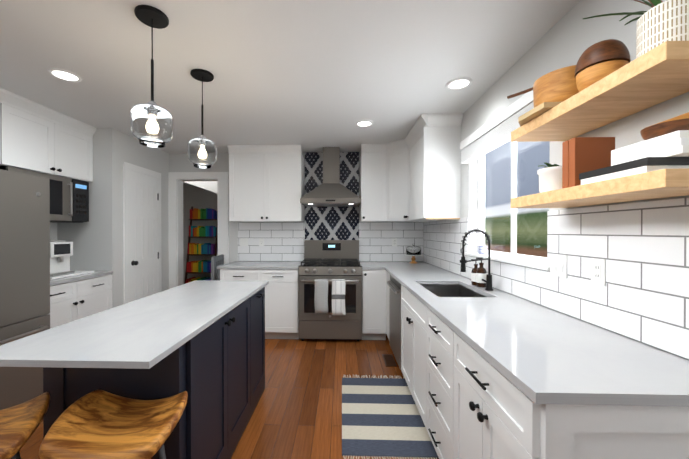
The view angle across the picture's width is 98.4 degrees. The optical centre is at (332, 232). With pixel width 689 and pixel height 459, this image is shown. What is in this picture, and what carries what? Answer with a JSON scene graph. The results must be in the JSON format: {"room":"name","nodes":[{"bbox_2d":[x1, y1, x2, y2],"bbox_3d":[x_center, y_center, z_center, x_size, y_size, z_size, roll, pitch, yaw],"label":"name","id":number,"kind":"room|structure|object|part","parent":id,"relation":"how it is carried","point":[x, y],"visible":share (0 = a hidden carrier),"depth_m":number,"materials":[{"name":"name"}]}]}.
{"room":"kitchen","nodes":[
{"label":"kitchen","id":0,"kind":"room"},
{"bbox_2d":[50,223,56,239],"bbox_3d":[-3.100,0.100,1.276,0.140,2.430,5.970,0,0,2],"label":"wall","id":1,"kind":"structure","parent":0,"point":[53,231],"depth_m":3.16,"materials":[{"name":"grey paint"}]},
{"bbox_2d":[0,88,11,166],"bbox_3d":[-2.810,-0.827,1.893,0.398,0.578,1.003,0,0,2],"label":"upper cabinet","id":2,"kind":"object","parent":1,"relation":"attached to","point":[5,96],"depth_m":2.36,"materials":[{"name":"white wood"}]},
{"bbox_2d":[12,93,95,181],"bbox_3d":[-2.783,-0.832,2.734,0.398,0.578,0.921,0,0,2],"label":"upper cabinet","id":3,"kind":"object","parent":1,"relation":"attached to","point":[35,137],"depth_m":2.71,"materials":[{"name":"white wood"}]},
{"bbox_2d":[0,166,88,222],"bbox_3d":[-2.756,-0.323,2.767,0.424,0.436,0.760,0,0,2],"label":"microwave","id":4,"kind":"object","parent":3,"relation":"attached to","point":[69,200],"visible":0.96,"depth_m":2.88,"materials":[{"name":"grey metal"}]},
{"bbox_2d":[57,128,168,307],"bbox_3d":[-2.648,0.086,3.723,0.610,2.430,1.050,0,0,2],"label":"wall","id":5,"kind":"structure","parent":0,"point":[97,239],"depth_m":3.20,"materials":[{"name":"grey paint"}]},
{"bbox_2d":[123,162,161,303],"bbox_3d":[-2.334,0.249,3.684,0.016,2.105,0.680,0,0,2],"label":"door frame","id":6,"kind":"structure","parent":5,"relation":"attached to","point":[127,167],"depth_m":3.40,"materials":[{"name":"white wood"}]},
{"bbox_2d":[129,170,158,301],"bbox_3d":[-2.308,0.284,3.691,0.067,2.019,0.539,0,0,2],"label":"pantry door","id":7,"kind":"structure","parent":5,"relation":"in","point":[143,222],"depth_m":3.66,"materials":[{"name":"white wood"}]},
{"bbox_2d":[183,181,217,283],"bbox_3d":[-2.353,0.074,5.929,3.140,2.430,1.360,0,0,2],"label":"wall","id":8,"kind":"structure","parent":0,"point":[200,194],"depth_m":5.24,"materials":[{"name":"grey paint"}]},
{"bbox_2d":[11,334,438,458],"bbox_3d":[-1.263,1.338,2.591,5.250,0.060,8.700,0,0,2],"label":"floor","id":9,"kind":"structure","parent":0,"point":[297,413],"depth_m":2.35,"materials":[{"name":"brown wood"}]},
{"bbox_2d":[0,169,49,409],"bbox_3d":[-2.570,0.444,1.871,0.878,1.735,0.910,0,0,2],"label":"fridge","id":10,"kind":"object","parent":9,"relation":"on","point":[24,255],"visible":0.94,"depth_m":2.11,"materials":[{"name":"grey metal"}]},
{"bbox_2d":[0,392,49,458],"bbox_3d":[-1.229,0.967,0.987,0.427,0.702,0.360,0,0,2],"label":"seat","id":11,"kind":"object","parent":9,"relation":"on","point":[20,423],"visible":1,"depth_m":1.03,"materials":[{"name":"brown wood"}]},
{"bbox_2d":[49,274,111,328],"bbox_3d":[-2.660,0.872,2.771,0.642,0.870,0.858,0,0,2],"label":"base cabinet","id":12,"kind":"object","parent":9,"relation":"on","point":[70,301],"visible":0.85,"depth_m":2.79,"materials":[{"name":"white wood"}]},
{"bbox_2d":[50,271,112,284],"bbox_3d":[-2.672,0.422,2.769,0.618,0.030,0.858,0,0,2],"label":"countertop","id":13,"kind":"structure","parent":12,"relation":"on","point":[75,277],"depth_m":2.79,"materials":[{"name":"stone"}]},
{"bbox_2d":[50,240,93,278],"bbox_3d":[-2.696,0.238,2.835,0.490,0.334,0.450,0,0,2],"label":"coffee machine","id":14,"kind":"object","parent":13,"relation":"on","point":[61,252],"visible":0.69,"depth_m":2.76,"materials":[{"name":"white plastic"}]},
{"bbox_2d":[39,389,187,458],"bbox_3d":[-0.751,0.967,1.057,0.421,0.702,0.281,0,0,2],"label":"seat","id":15,"kind":"object","parent":9,"relation":"on","point":[98,424],"visible":1,"depth_m":1.02,"materials":[{"name":"brown wood"}]},
{"bbox_2d":[43,287,264,458],"bbox_3d":[-0.859,0.875,1.875,0.624,0.874,1.320,0,0,2],"label":"kitchen island","id":16,"kind":"object","parent":9,"relation":"on","point":[215,370],"visible":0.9,"depth_m":1.39,"materials":[{"name":"black"}]},
{"bbox_2d":[0,280,268,368],"bbox_3d":[-0.889,0.425,1.761,0.640,0.025,1.575,0,0,2],"label":"island countertop","id":17,"kind":"structure","parent":16,"relation":"on","point":[148,332],"depth_m":1.25,"materials":[{"name":"stone"}]},
{"bbox_2d":[184,207,217,283],"bbox_3d":[-2.762,0.357,6.292,0.620,1.860,0.380,0,0,2],"label":"bookshelf","id":18,"kind":"object","parent":9,"relation":"on","point":[203,266],"visible":0.81,"depth_m":6.27,"materials":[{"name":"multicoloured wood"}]},
{"bbox_2d":[211,254,223,280],"bbox_3d":[-1.706,0.800,3.922,0.420,1.000,0.440,0,0,-4],"label":"chair","id":19,"kind":"object","parent":9,"relation":"on","point":[218,260],"visible":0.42,"depth_m":3.87,"materials":[{"name":"grey"}]},
{"bbox_2d":[220,269,298,338],"bbox_3d":[-0.874,0.866,3.881,0.947,0.870,0.628,0,0,2],"label":"base cabinet","id":20,"kind":"object","parent":9,"relation":"on","point":[282,304],"depth_m":3.57,"materials":[{"name":"white wood"}]},
{"bbox_2d":[217,261,303,268],"bbox_3d":[-0.889,0.416,3.873,0.977,0.030,0.638,0,0,2],"label":"countertop","id":21,"kind":"structure","parent":20,"relation":"on","point":[237,264],"depth_m":3.67,"materials":[{"name":"stone"}]},
{"bbox_2d":[298,240,361,340],"bbox_3d":[-0.020,0.701,3.790,0.752,1.200,0.717,0,0,2],"label":"range","id":22,"kind":"object","parent":9,"relation":"on","point":[330,288],"visible":1,"depth_m":3.51,"materials":[{"name":"grey metal"}]},
{"bbox_2d":[314,279,327,312],"bbox_3d":[-0.129,0.734,3.455,0.161,0.389,0.041,0,0,2],"label":"towel","id":23,"kind":"object","parent":22,"relation":"hanging from","point":[321,285],"depth_m":3.44,"materials":[{"name":"white fabric"}]},
{"bbox_2d":[332,279,345,315],"bbox_3d":[0.071,0.749,3.449,0.161,0.419,0.041,0,0,2],"label":"towel","id":24,"kind":"object","parent":22,"relation":"hanging from","point":[338,285],"depth_m":3.43,"materials":[{"name":"white fabric"}]},
{"bbox_2d":[362,270,385,339],"bbox_3d":[0.511,0.866,3.837,0.290,0.870,0.628,0,0,2],"label":"base cabinet","id":25,"kind":"object","parent":9,"relation":"on","point":[373,281],"depth_m":3.53,"materials":[{"name":"white wood"}]},
{"bbox_2d":[382,354,396,366],"bbox_3d":[0.582,1.301,3.042,0.110,0.008,0.280,0,0,2],"label":"floor vent","id":26,"kind":"object","parent":9,"relation":"in","point":[389,360],"visible":1,"depth_m":3.02,"materials":[{"name":"brown metal"}]},
{"bbox_2d":[342,375,437,458],"bbox_3d":[0.357,1.306,2.199,0.572,0.008,1.059,0,0,2],"label":"rug","id":27,"kind":"object","parent":9,"relation":"on","point":[381,417],"visible":0.96,"depth_m":2.05,"materials":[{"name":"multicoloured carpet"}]},
{"bbox_2d":[386,275,400,369],"bbox_3d":[0.885,0.874,2.890,0.647,0.864,0.592,0,0,2],"label":"dishwasher","id":28,"kind":"object","parent":9,"relation":"on","point":[393,284],"visible":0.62,"depth_m":2.83,"materials":[{"name":"grey metal"}]},
{"bbox_2d":[386,271,421,338],"bbox_3d":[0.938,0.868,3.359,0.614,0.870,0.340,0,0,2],"label":"base cabinet","id":29,"kind":"object","parent":9,"relation":"on","point":[409,302],"depth_m":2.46,"materials":[{"name":"white wood"}]},
{"bbox_2d":[401,311,425,426],"bbox_3d":[0.898,1.010,2.195,0.622,0.600,0.790,0,0,2],"label":"base cabinet","id":30,"kind":"object","parent":9,"relation":"on","point":[413,356],"depth_m":2.14,"materials":[{"name":"white wood"}]},
{"bbox_2d":[422,303,449,458],"bbox_3d":[0.879,0.878,1.585,0.622,0.870,0.546,0,0,2],"label":"base cabinet","id":31,"kind":"object","parent":9,"relation":"on","point":[435,333],"depth_m":1.61,"materials":[{"name":"white wood"}]},
{"bbox_2d":[450,328,688,458],"bbox_3d":[0.862,0.881,1.073,0.622,0.870,0.594,0,0,2],"label":"base cabinet","id":32,"kind":"object","parent":9,"relation":"on","point":[470,402],"depth_m":0.81,"materials":[{"name":"white wood"}]},
{"bbox_2d":[373,262,688,406],"bbox_3d":[0.888,0.424,2.452,0.658,0.030,3.368,0,0,2],"label":"countertop","id":33,"kind":"structure","parent":32,"relation":"on","point":[535,353],"depth_m":1.05,"materials":[{"name":"stone"}]},
{"bbox_2d":[405,244,421,262],"bbox_3d":[1.076,0.270,3.942,0.220,0.260,0.220,0,0,2],"label":"cake stand","id":34,"kind":"object","parent":33,"relation":"on","point":[413,251],"visible":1,"depth_m":3.87,"materials":[{"name":"brown wood"}]},
{"bbox_3d":[1.076,0.213,3.941,0.193,0.146,0.193,0,0,2],"label":"lid","id":35,"kind":"part","parent":34,"relation":"part of","materials":[{"name":"clear glass"}]},
{"bbox_2d":[420,284,485,296],"bbox_3d":[0.881,0.551,2.221,0.392,0.220,0.647,0,0,2],"label":"sink","id":36,"kind":"object","parent":33,"relation":"in","point":[448,290],"visible":0.04,"depth_m":2.53,"materials":[{"name":"silver metal"}]},
{"bbox_2d":[471,259,477,285],"bbox_3d":[1.124,0.307,2.329,0.068,0.202,0.065,0,0,2],"label":"soap bottle","id":37,"kind":"object","parent":33,"relation":"on","point":[473,275],"visible":0.65,"depth_m":2.31,"materials":[{"name":"brown glass"}]},
{"bbox_2d":[460,228,492,290],"bbox_3d":[1.033,0.188,2.132,0.235,0.444,0.054,0,0,2],"label":"faucet","id":38,"kind":"object","parent":33,"relation":"on","point":[463,262],"visible":1,"depth_m":2.12,"materials":[{"name":"black metal"}]},
{"bbox_2d":[476,257,486,286],"bbox_3d":[1.131,0.297,2.259,0.074,0.222,0.072,0,0,2],"label":"soap bottle","id":39,"kind":"object","parent":33,"relation":"on","point":[481,272],"visible":0.9,"depth_m":2.24,"materials":[{"name":"brown glass"}]},
{"bbox_2d":[0,0,579,152],"bbox_3d":[-1.263,-1.172,2.577,5.250,0.100,8.700,0,0,2],"label":"ceiling","id":40,"kind":"structure","parent":0,"point":[313,75],"depth_m":1.93,"materials":[{"name":"white paint"}]},
{"bbox_2d":[48,68,81,81],"bbox_3d":[-1.893,-1.115,2.107,0.184,0.008,0.184,0,0,2],"label":"recessed light","id":41,"kind":"object","parent":40,"relation":"in","point":[64,75],"visible":1,"depth_m":2.10,"materials":[{"name":"white plastic"}]},
{"bbox_2d":[130,5,172,147],"bbox_3d":[-0.926,-0.784,1.528,0.190,0.661,0.190,0,0,2],"label":"pendant light","id":42,"kind":"object","parent":40,"relation":"hanging from","point":[151,123],"visible":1,"depth_m":1.48,"materials":[{"name":"clear glass"}]},
{"bbox_3d":[-0.926,-0.547,1.529,0.190,0.188,0.190,0,0,2],"label":"lamp shade","id":43,"kind":"part","parent":42,"relation":"part of","materials":[{"name":"clear glass"}]},
{"bbox_2d":[188,69,216,168],"bbox_3d":[-0.918,-0.792,2.098,0.190,0.651,0.190,0,0,2],"label":"pendant light","id":44,"kind":"object","parent":40,"relation":"hanging from","point":[202,151],"visible":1,"depth_m":2.04,"materials":[{"name":"clear glass"}]},
{"bbox_3d":[-0.918,-0.560,2.099,0.190,0.188,0.190,0,0,2],"label":"lamp shade","id":45,"kind":"part","parent":44,"relation":"part of","materials":[{"name":"clear glass"}]},
{"bbox_2d":[355,120,372,126],"bbox_3d":[0.327,-1.120,3.047,0.184,0.008,0.184,0,0,2],"label":"recessed light","id":46,"kind":"object","parent":40,"relation":"in","point":[364,123],"visible":0.98,"depth_m":3.04,"materials":[{"name":"white plastic"}]},
{"bbox_2d":[446,77,471,89],"bbox_3d":[0.947,-1.115,2.227,0.184,0.008,0.184,0,0,2],"label":"recessed light","id":47,"kind":"object","parent":40,"relation":"in","point":[459,83],"visible":1,"depth_m":2.22,"materials":[{"name":"white plastic"}]},
{"bbox_2d":[169,152,423,262],"bbox_3d":[-1.280,0.083,4.275,5.110,2.430,0.140,0,0,2],"label":"wall","id":48,"kind":"structure","parent":0,"point":[179,162],"depth_m":4.21,"materials":[{"name":"grey paint"}]},
{"bbox_2d":[168,172,228,288],"bbox_3d":[-1.895,0.218,4.291,0.860,2.160,0.168,0,0,2],"label":"trim","id":49,"kind":"structure","parent":48,"relation":"attached to","point":[175,195],"depth_m":4.21,"materials":[{"name":"white wood"}]},
{"bbox_2d":[228,145,303,221],"bbox_3d":[-0.868,-0.639,4.012,0.939,0.978,0.348,0,0,2],"label":"upper cabinet","id":50,"kind":"object","parent":48,"relation":"attached to","point":[266,182],"depth_m":3.84,"materials":[{"name":"white wood"}]},
{"bbox_2d":[238,222,422,261],"bbox_3d":[-0.039,0.123,4.160,2.598,0.548,0.008,0,0,2],"label":"wall tile","id":51,"kind":"structure","parent":48,"relation":"attached to","point":[283,241],"depth_m":4.17,"materials":[{"name":"white tile"}]},
{"bbox_2d":[240,238,247,245],"bbox_3d":[-1.248,0.129,4.188,0.116,0.114,0.011,0,0,2],"label":"light switch","id":52,"kind":"object","parent":51,"relation":"attached to","point":[243,241],"visible":1,"depth_m":4.19,"materials":[{"name":"white plastic"}]},
{"bbox_2d":[259,238,263,245],"bbox_3d":[-0.998,0.129,4.181,0.070,0.114,0.008,0,0,2],"label":"electrical outlet","id":53,"kind":"object","parent":51,"relation":"attached to","point":[261,241],"visible":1,"depth_m":4.18,"materials":[{"name":"white plastic"}]},
{"bbox_2d":[305,152,358,239],"bbox_3d":[-0.008,-0.366,4.156,0.760,1.526,0.008,0,0,2],"label":"mosaic","id":54,"kind":"object","parent":48,"relation":"attached to","point":[331,223],"visible":0.57,"depth_m":4.15,"materials":[{"name":"tile"}]},
{"bbox_2d":[300,147,360,206],"bbox_3d":[-0.016,-0.744,3.897,0.752,0.768,0.503,0,0,2],"label":"range hood","id":55,"kind":"object","parent":54,"relation":"attached to","point":[330,191],"visible":1,"depth_m":3.80,"materials":[{"name":"grey metal"}]},
{"bbox_2d":[360,144,387,221],"bbox_3d":[0.552,-0.639,3.950,0.361,0.978,0.383,0,0,2],"label":"upper cabinet","id":56,"kind":"object","parent":48,"relation":"attached to","point":[370,153],"depth_m":3.80,"materials":[{"name":"white wood"}]},
{"bbox_2d":[380,139,427,221],"bbox_3d":[0.949,-0.638,3.818,0.621,0.978,0.621,0,0,2],"label":"upper cabinet","id":57,"kind":"object","parent":48,"relation":"attached to","point":[392,153],"depth_m":3.73,"materials":[{"name":"white wood"}]},
{"bbox_2d":[460,0,688,252],"bbox_3d":[1.250,0.100,1.209,0.140,2.430,6.110,0,0,2],"label":"wall","id":58,"kind":"structure","parent":0,"point":[570,37],"depth_m":1.50,"materials":[{"name":"grey paint"}]},
{"bbox_2d":[404,113,462,220],"bbox_3d":[1.042,-0.635,3.226,0.397,0.978,0.737,0,0,2],"label":"upper cabinet","id":59,"kind":"object","parent":58,"relation":"attached to","point":[414,175],"depth_m":2.86,"materials":[{"name":"white wood"}]},
{"bbox_2d":[460,90,533,163],"bbox_3d":[1.176,-0.722,2.147,0.063,0.195,1.130,0,0,2],"label":"blind valance","id":60,"kind":"object","parent":58,"relation":"attached to","point":[493,133],"visible":0.65,"depth_m":2.10,"materials":[{"name":"white"}]},
{"bbox_2d":[464,252,549,270],"bbox_3d":[1.232,0.191,2.150,0.105,0.023,1.090,0,0,2],"label":"window sill","id":61,"kind":"structure","parent":58,"relation":"attached to","point":[536,265],"depth_m":1.95,"materials":[{"name":"white wood"}]},
{"bbox_2d":[478,246,486,253],"bbox_3d":[1.250,0.141,2.475,0.072,0.070,0.072,0,0,2],"label":"cup","id":62,"kind":"object","parent":61,"relation":"on","point":[482,249],"visible":1,"depth_m":2.45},
{"bbox_2d":[478,140,549,263],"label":"window","id":63,"kind":"structure","parent":58,"relation":"in","point":[482,200],"depth_m":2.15,"materials":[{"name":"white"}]},
{"bbox_2d":[424,198,688,359],"bbox_3d":[1.189,0.137,1.685,0.008,0.548,4.858,0,0,2],"label":"wall tiles","id":64,"kind":"structure","parent":58,"relation":"attached to","point":[642,249],"depth_m":1.23,"materials":[{"name":"white tile"}]},
{"bbox_2d":[550,254,567,277],"bbox_3d":[1.174,0.169,1.547,0.011,0.114,0.116,0,0,2],"label":"light switch","id":65,"kind":"object","parent":64,"relation":"attached to","point":[558,264],"visible":1,"depth_m":1.54,"materials":[{"name":"white plastic"}]},
{"bbox_2d":[591,258,605,285],"bbox_3d":[1.168,0.170,1.307,0.008,0.114,0.070,0,0,2],"label":"electrical outlet","id":66,"kind":"object","parent":64,"relation":"attached to","point":[598,271],"visible":1,"depth_m":1.30,"materials":[{"name":"white plastic"}]},
{"bbox_2d":[511,168,688,207],"bbox_3d":[1.038,-0.149,1.154,0.275,0.050,0.730,0,0,2],"label":"shelf","id":67,"kind":"object","parent":58,"relation":"attached to","point":[662,183],"visible":1,"depth_m":0.98,"materials":[{"name":"brown wood"}]},
{"bbox_2d":[537,162,561,192],"bbox_3d":[1.035,-0.252,1.367,0.141,0.152,0.164,0,0,2],"label":"succulent","id":68,"kind":"object","parent":67,"relation":"on","point":[550,177],"visible":0.69,"depth_m":1.34,"materials":[{"name":"white ceramic"}]},
{"bbox_2d":[562,137,614,188],"bbox_3d":[0.988,-0.268,1.147,0.151,0.185,0.065,0,0,2],"label":"books","id":69,"kind":"object","parent":67,"relation":"on","point":[582,154],"visible":0.62,"depth_m":1.12,"materials":[{"name":"orange paper"}]},
{"bbox_2d":[579,130,688,184],"bbox_3d":[1.031,-0.228,0.944,0.257,0.108,0.290,0,0,2],"label":"book stack","id":70,"kind":"object","parent":67,"relation":"on","point":[669,151],"visible":0.71,"depth_m":0.88,"materials":[{"name":"white paper"}]},
{"bbox_2d":[640,112,688,139],"bbox_3d":[1.077,-0.337,0.907,0.172,0.108,0.178,0,0,2],"label":"bowl","id":71,"kind":"object","parent":70,"relation":"on","point":[676,123],"visible":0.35,"depth_m":0.90,"materials":[{"name":"brown wood"}]},
{"bbox_2d":[511,41,688,141],"bbox_3d":[1.038,-0.489,1.152,0.275,0.050,0.730,0,0,2],"label":"shelf","id":72,"kind":"object","parent":58,"relation":"attached to","point":[656,75],"visible":0.98,"depth_m":1.02,"materials":[{"name":"brown wood"}]},
{"bbox_2d":[507,65,578,125],"bbox_3d":[1.010,-0.613,1.369,0.290,0.193,0.344,0,0,2],"label":"bowl","id":73,"kind":"object","parent":72,"relation":"on","point":[554,88],"visible":0.46,"depth_m":1.26,"materials":[{"name":"wood"}]},
{"bbox_2d":[574,39,630,91],"bbox_3d":[1.002,-0.606,1.108,0.155,0.182,0.155,0,0,2],"label":"bowls","id":74,"kind":"object","parent":72,"relation":"on","point":[598,61],"visible":0.65,"depth_m":1.06,"materials":[{"name":"brown wood"}]},
{"bbox_2d":[583,0,688,58],"bbox_3d":[1.029,-0.709,0.963,0.254,0.390,0.298,0,0,2],"label":"potted plant","id":75,"kind":"object","parent":72,"relation":"on","point":[659,22],"visible":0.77,"depth_m":0.89,"materials":[{"name":"ceramic"}]}
]}

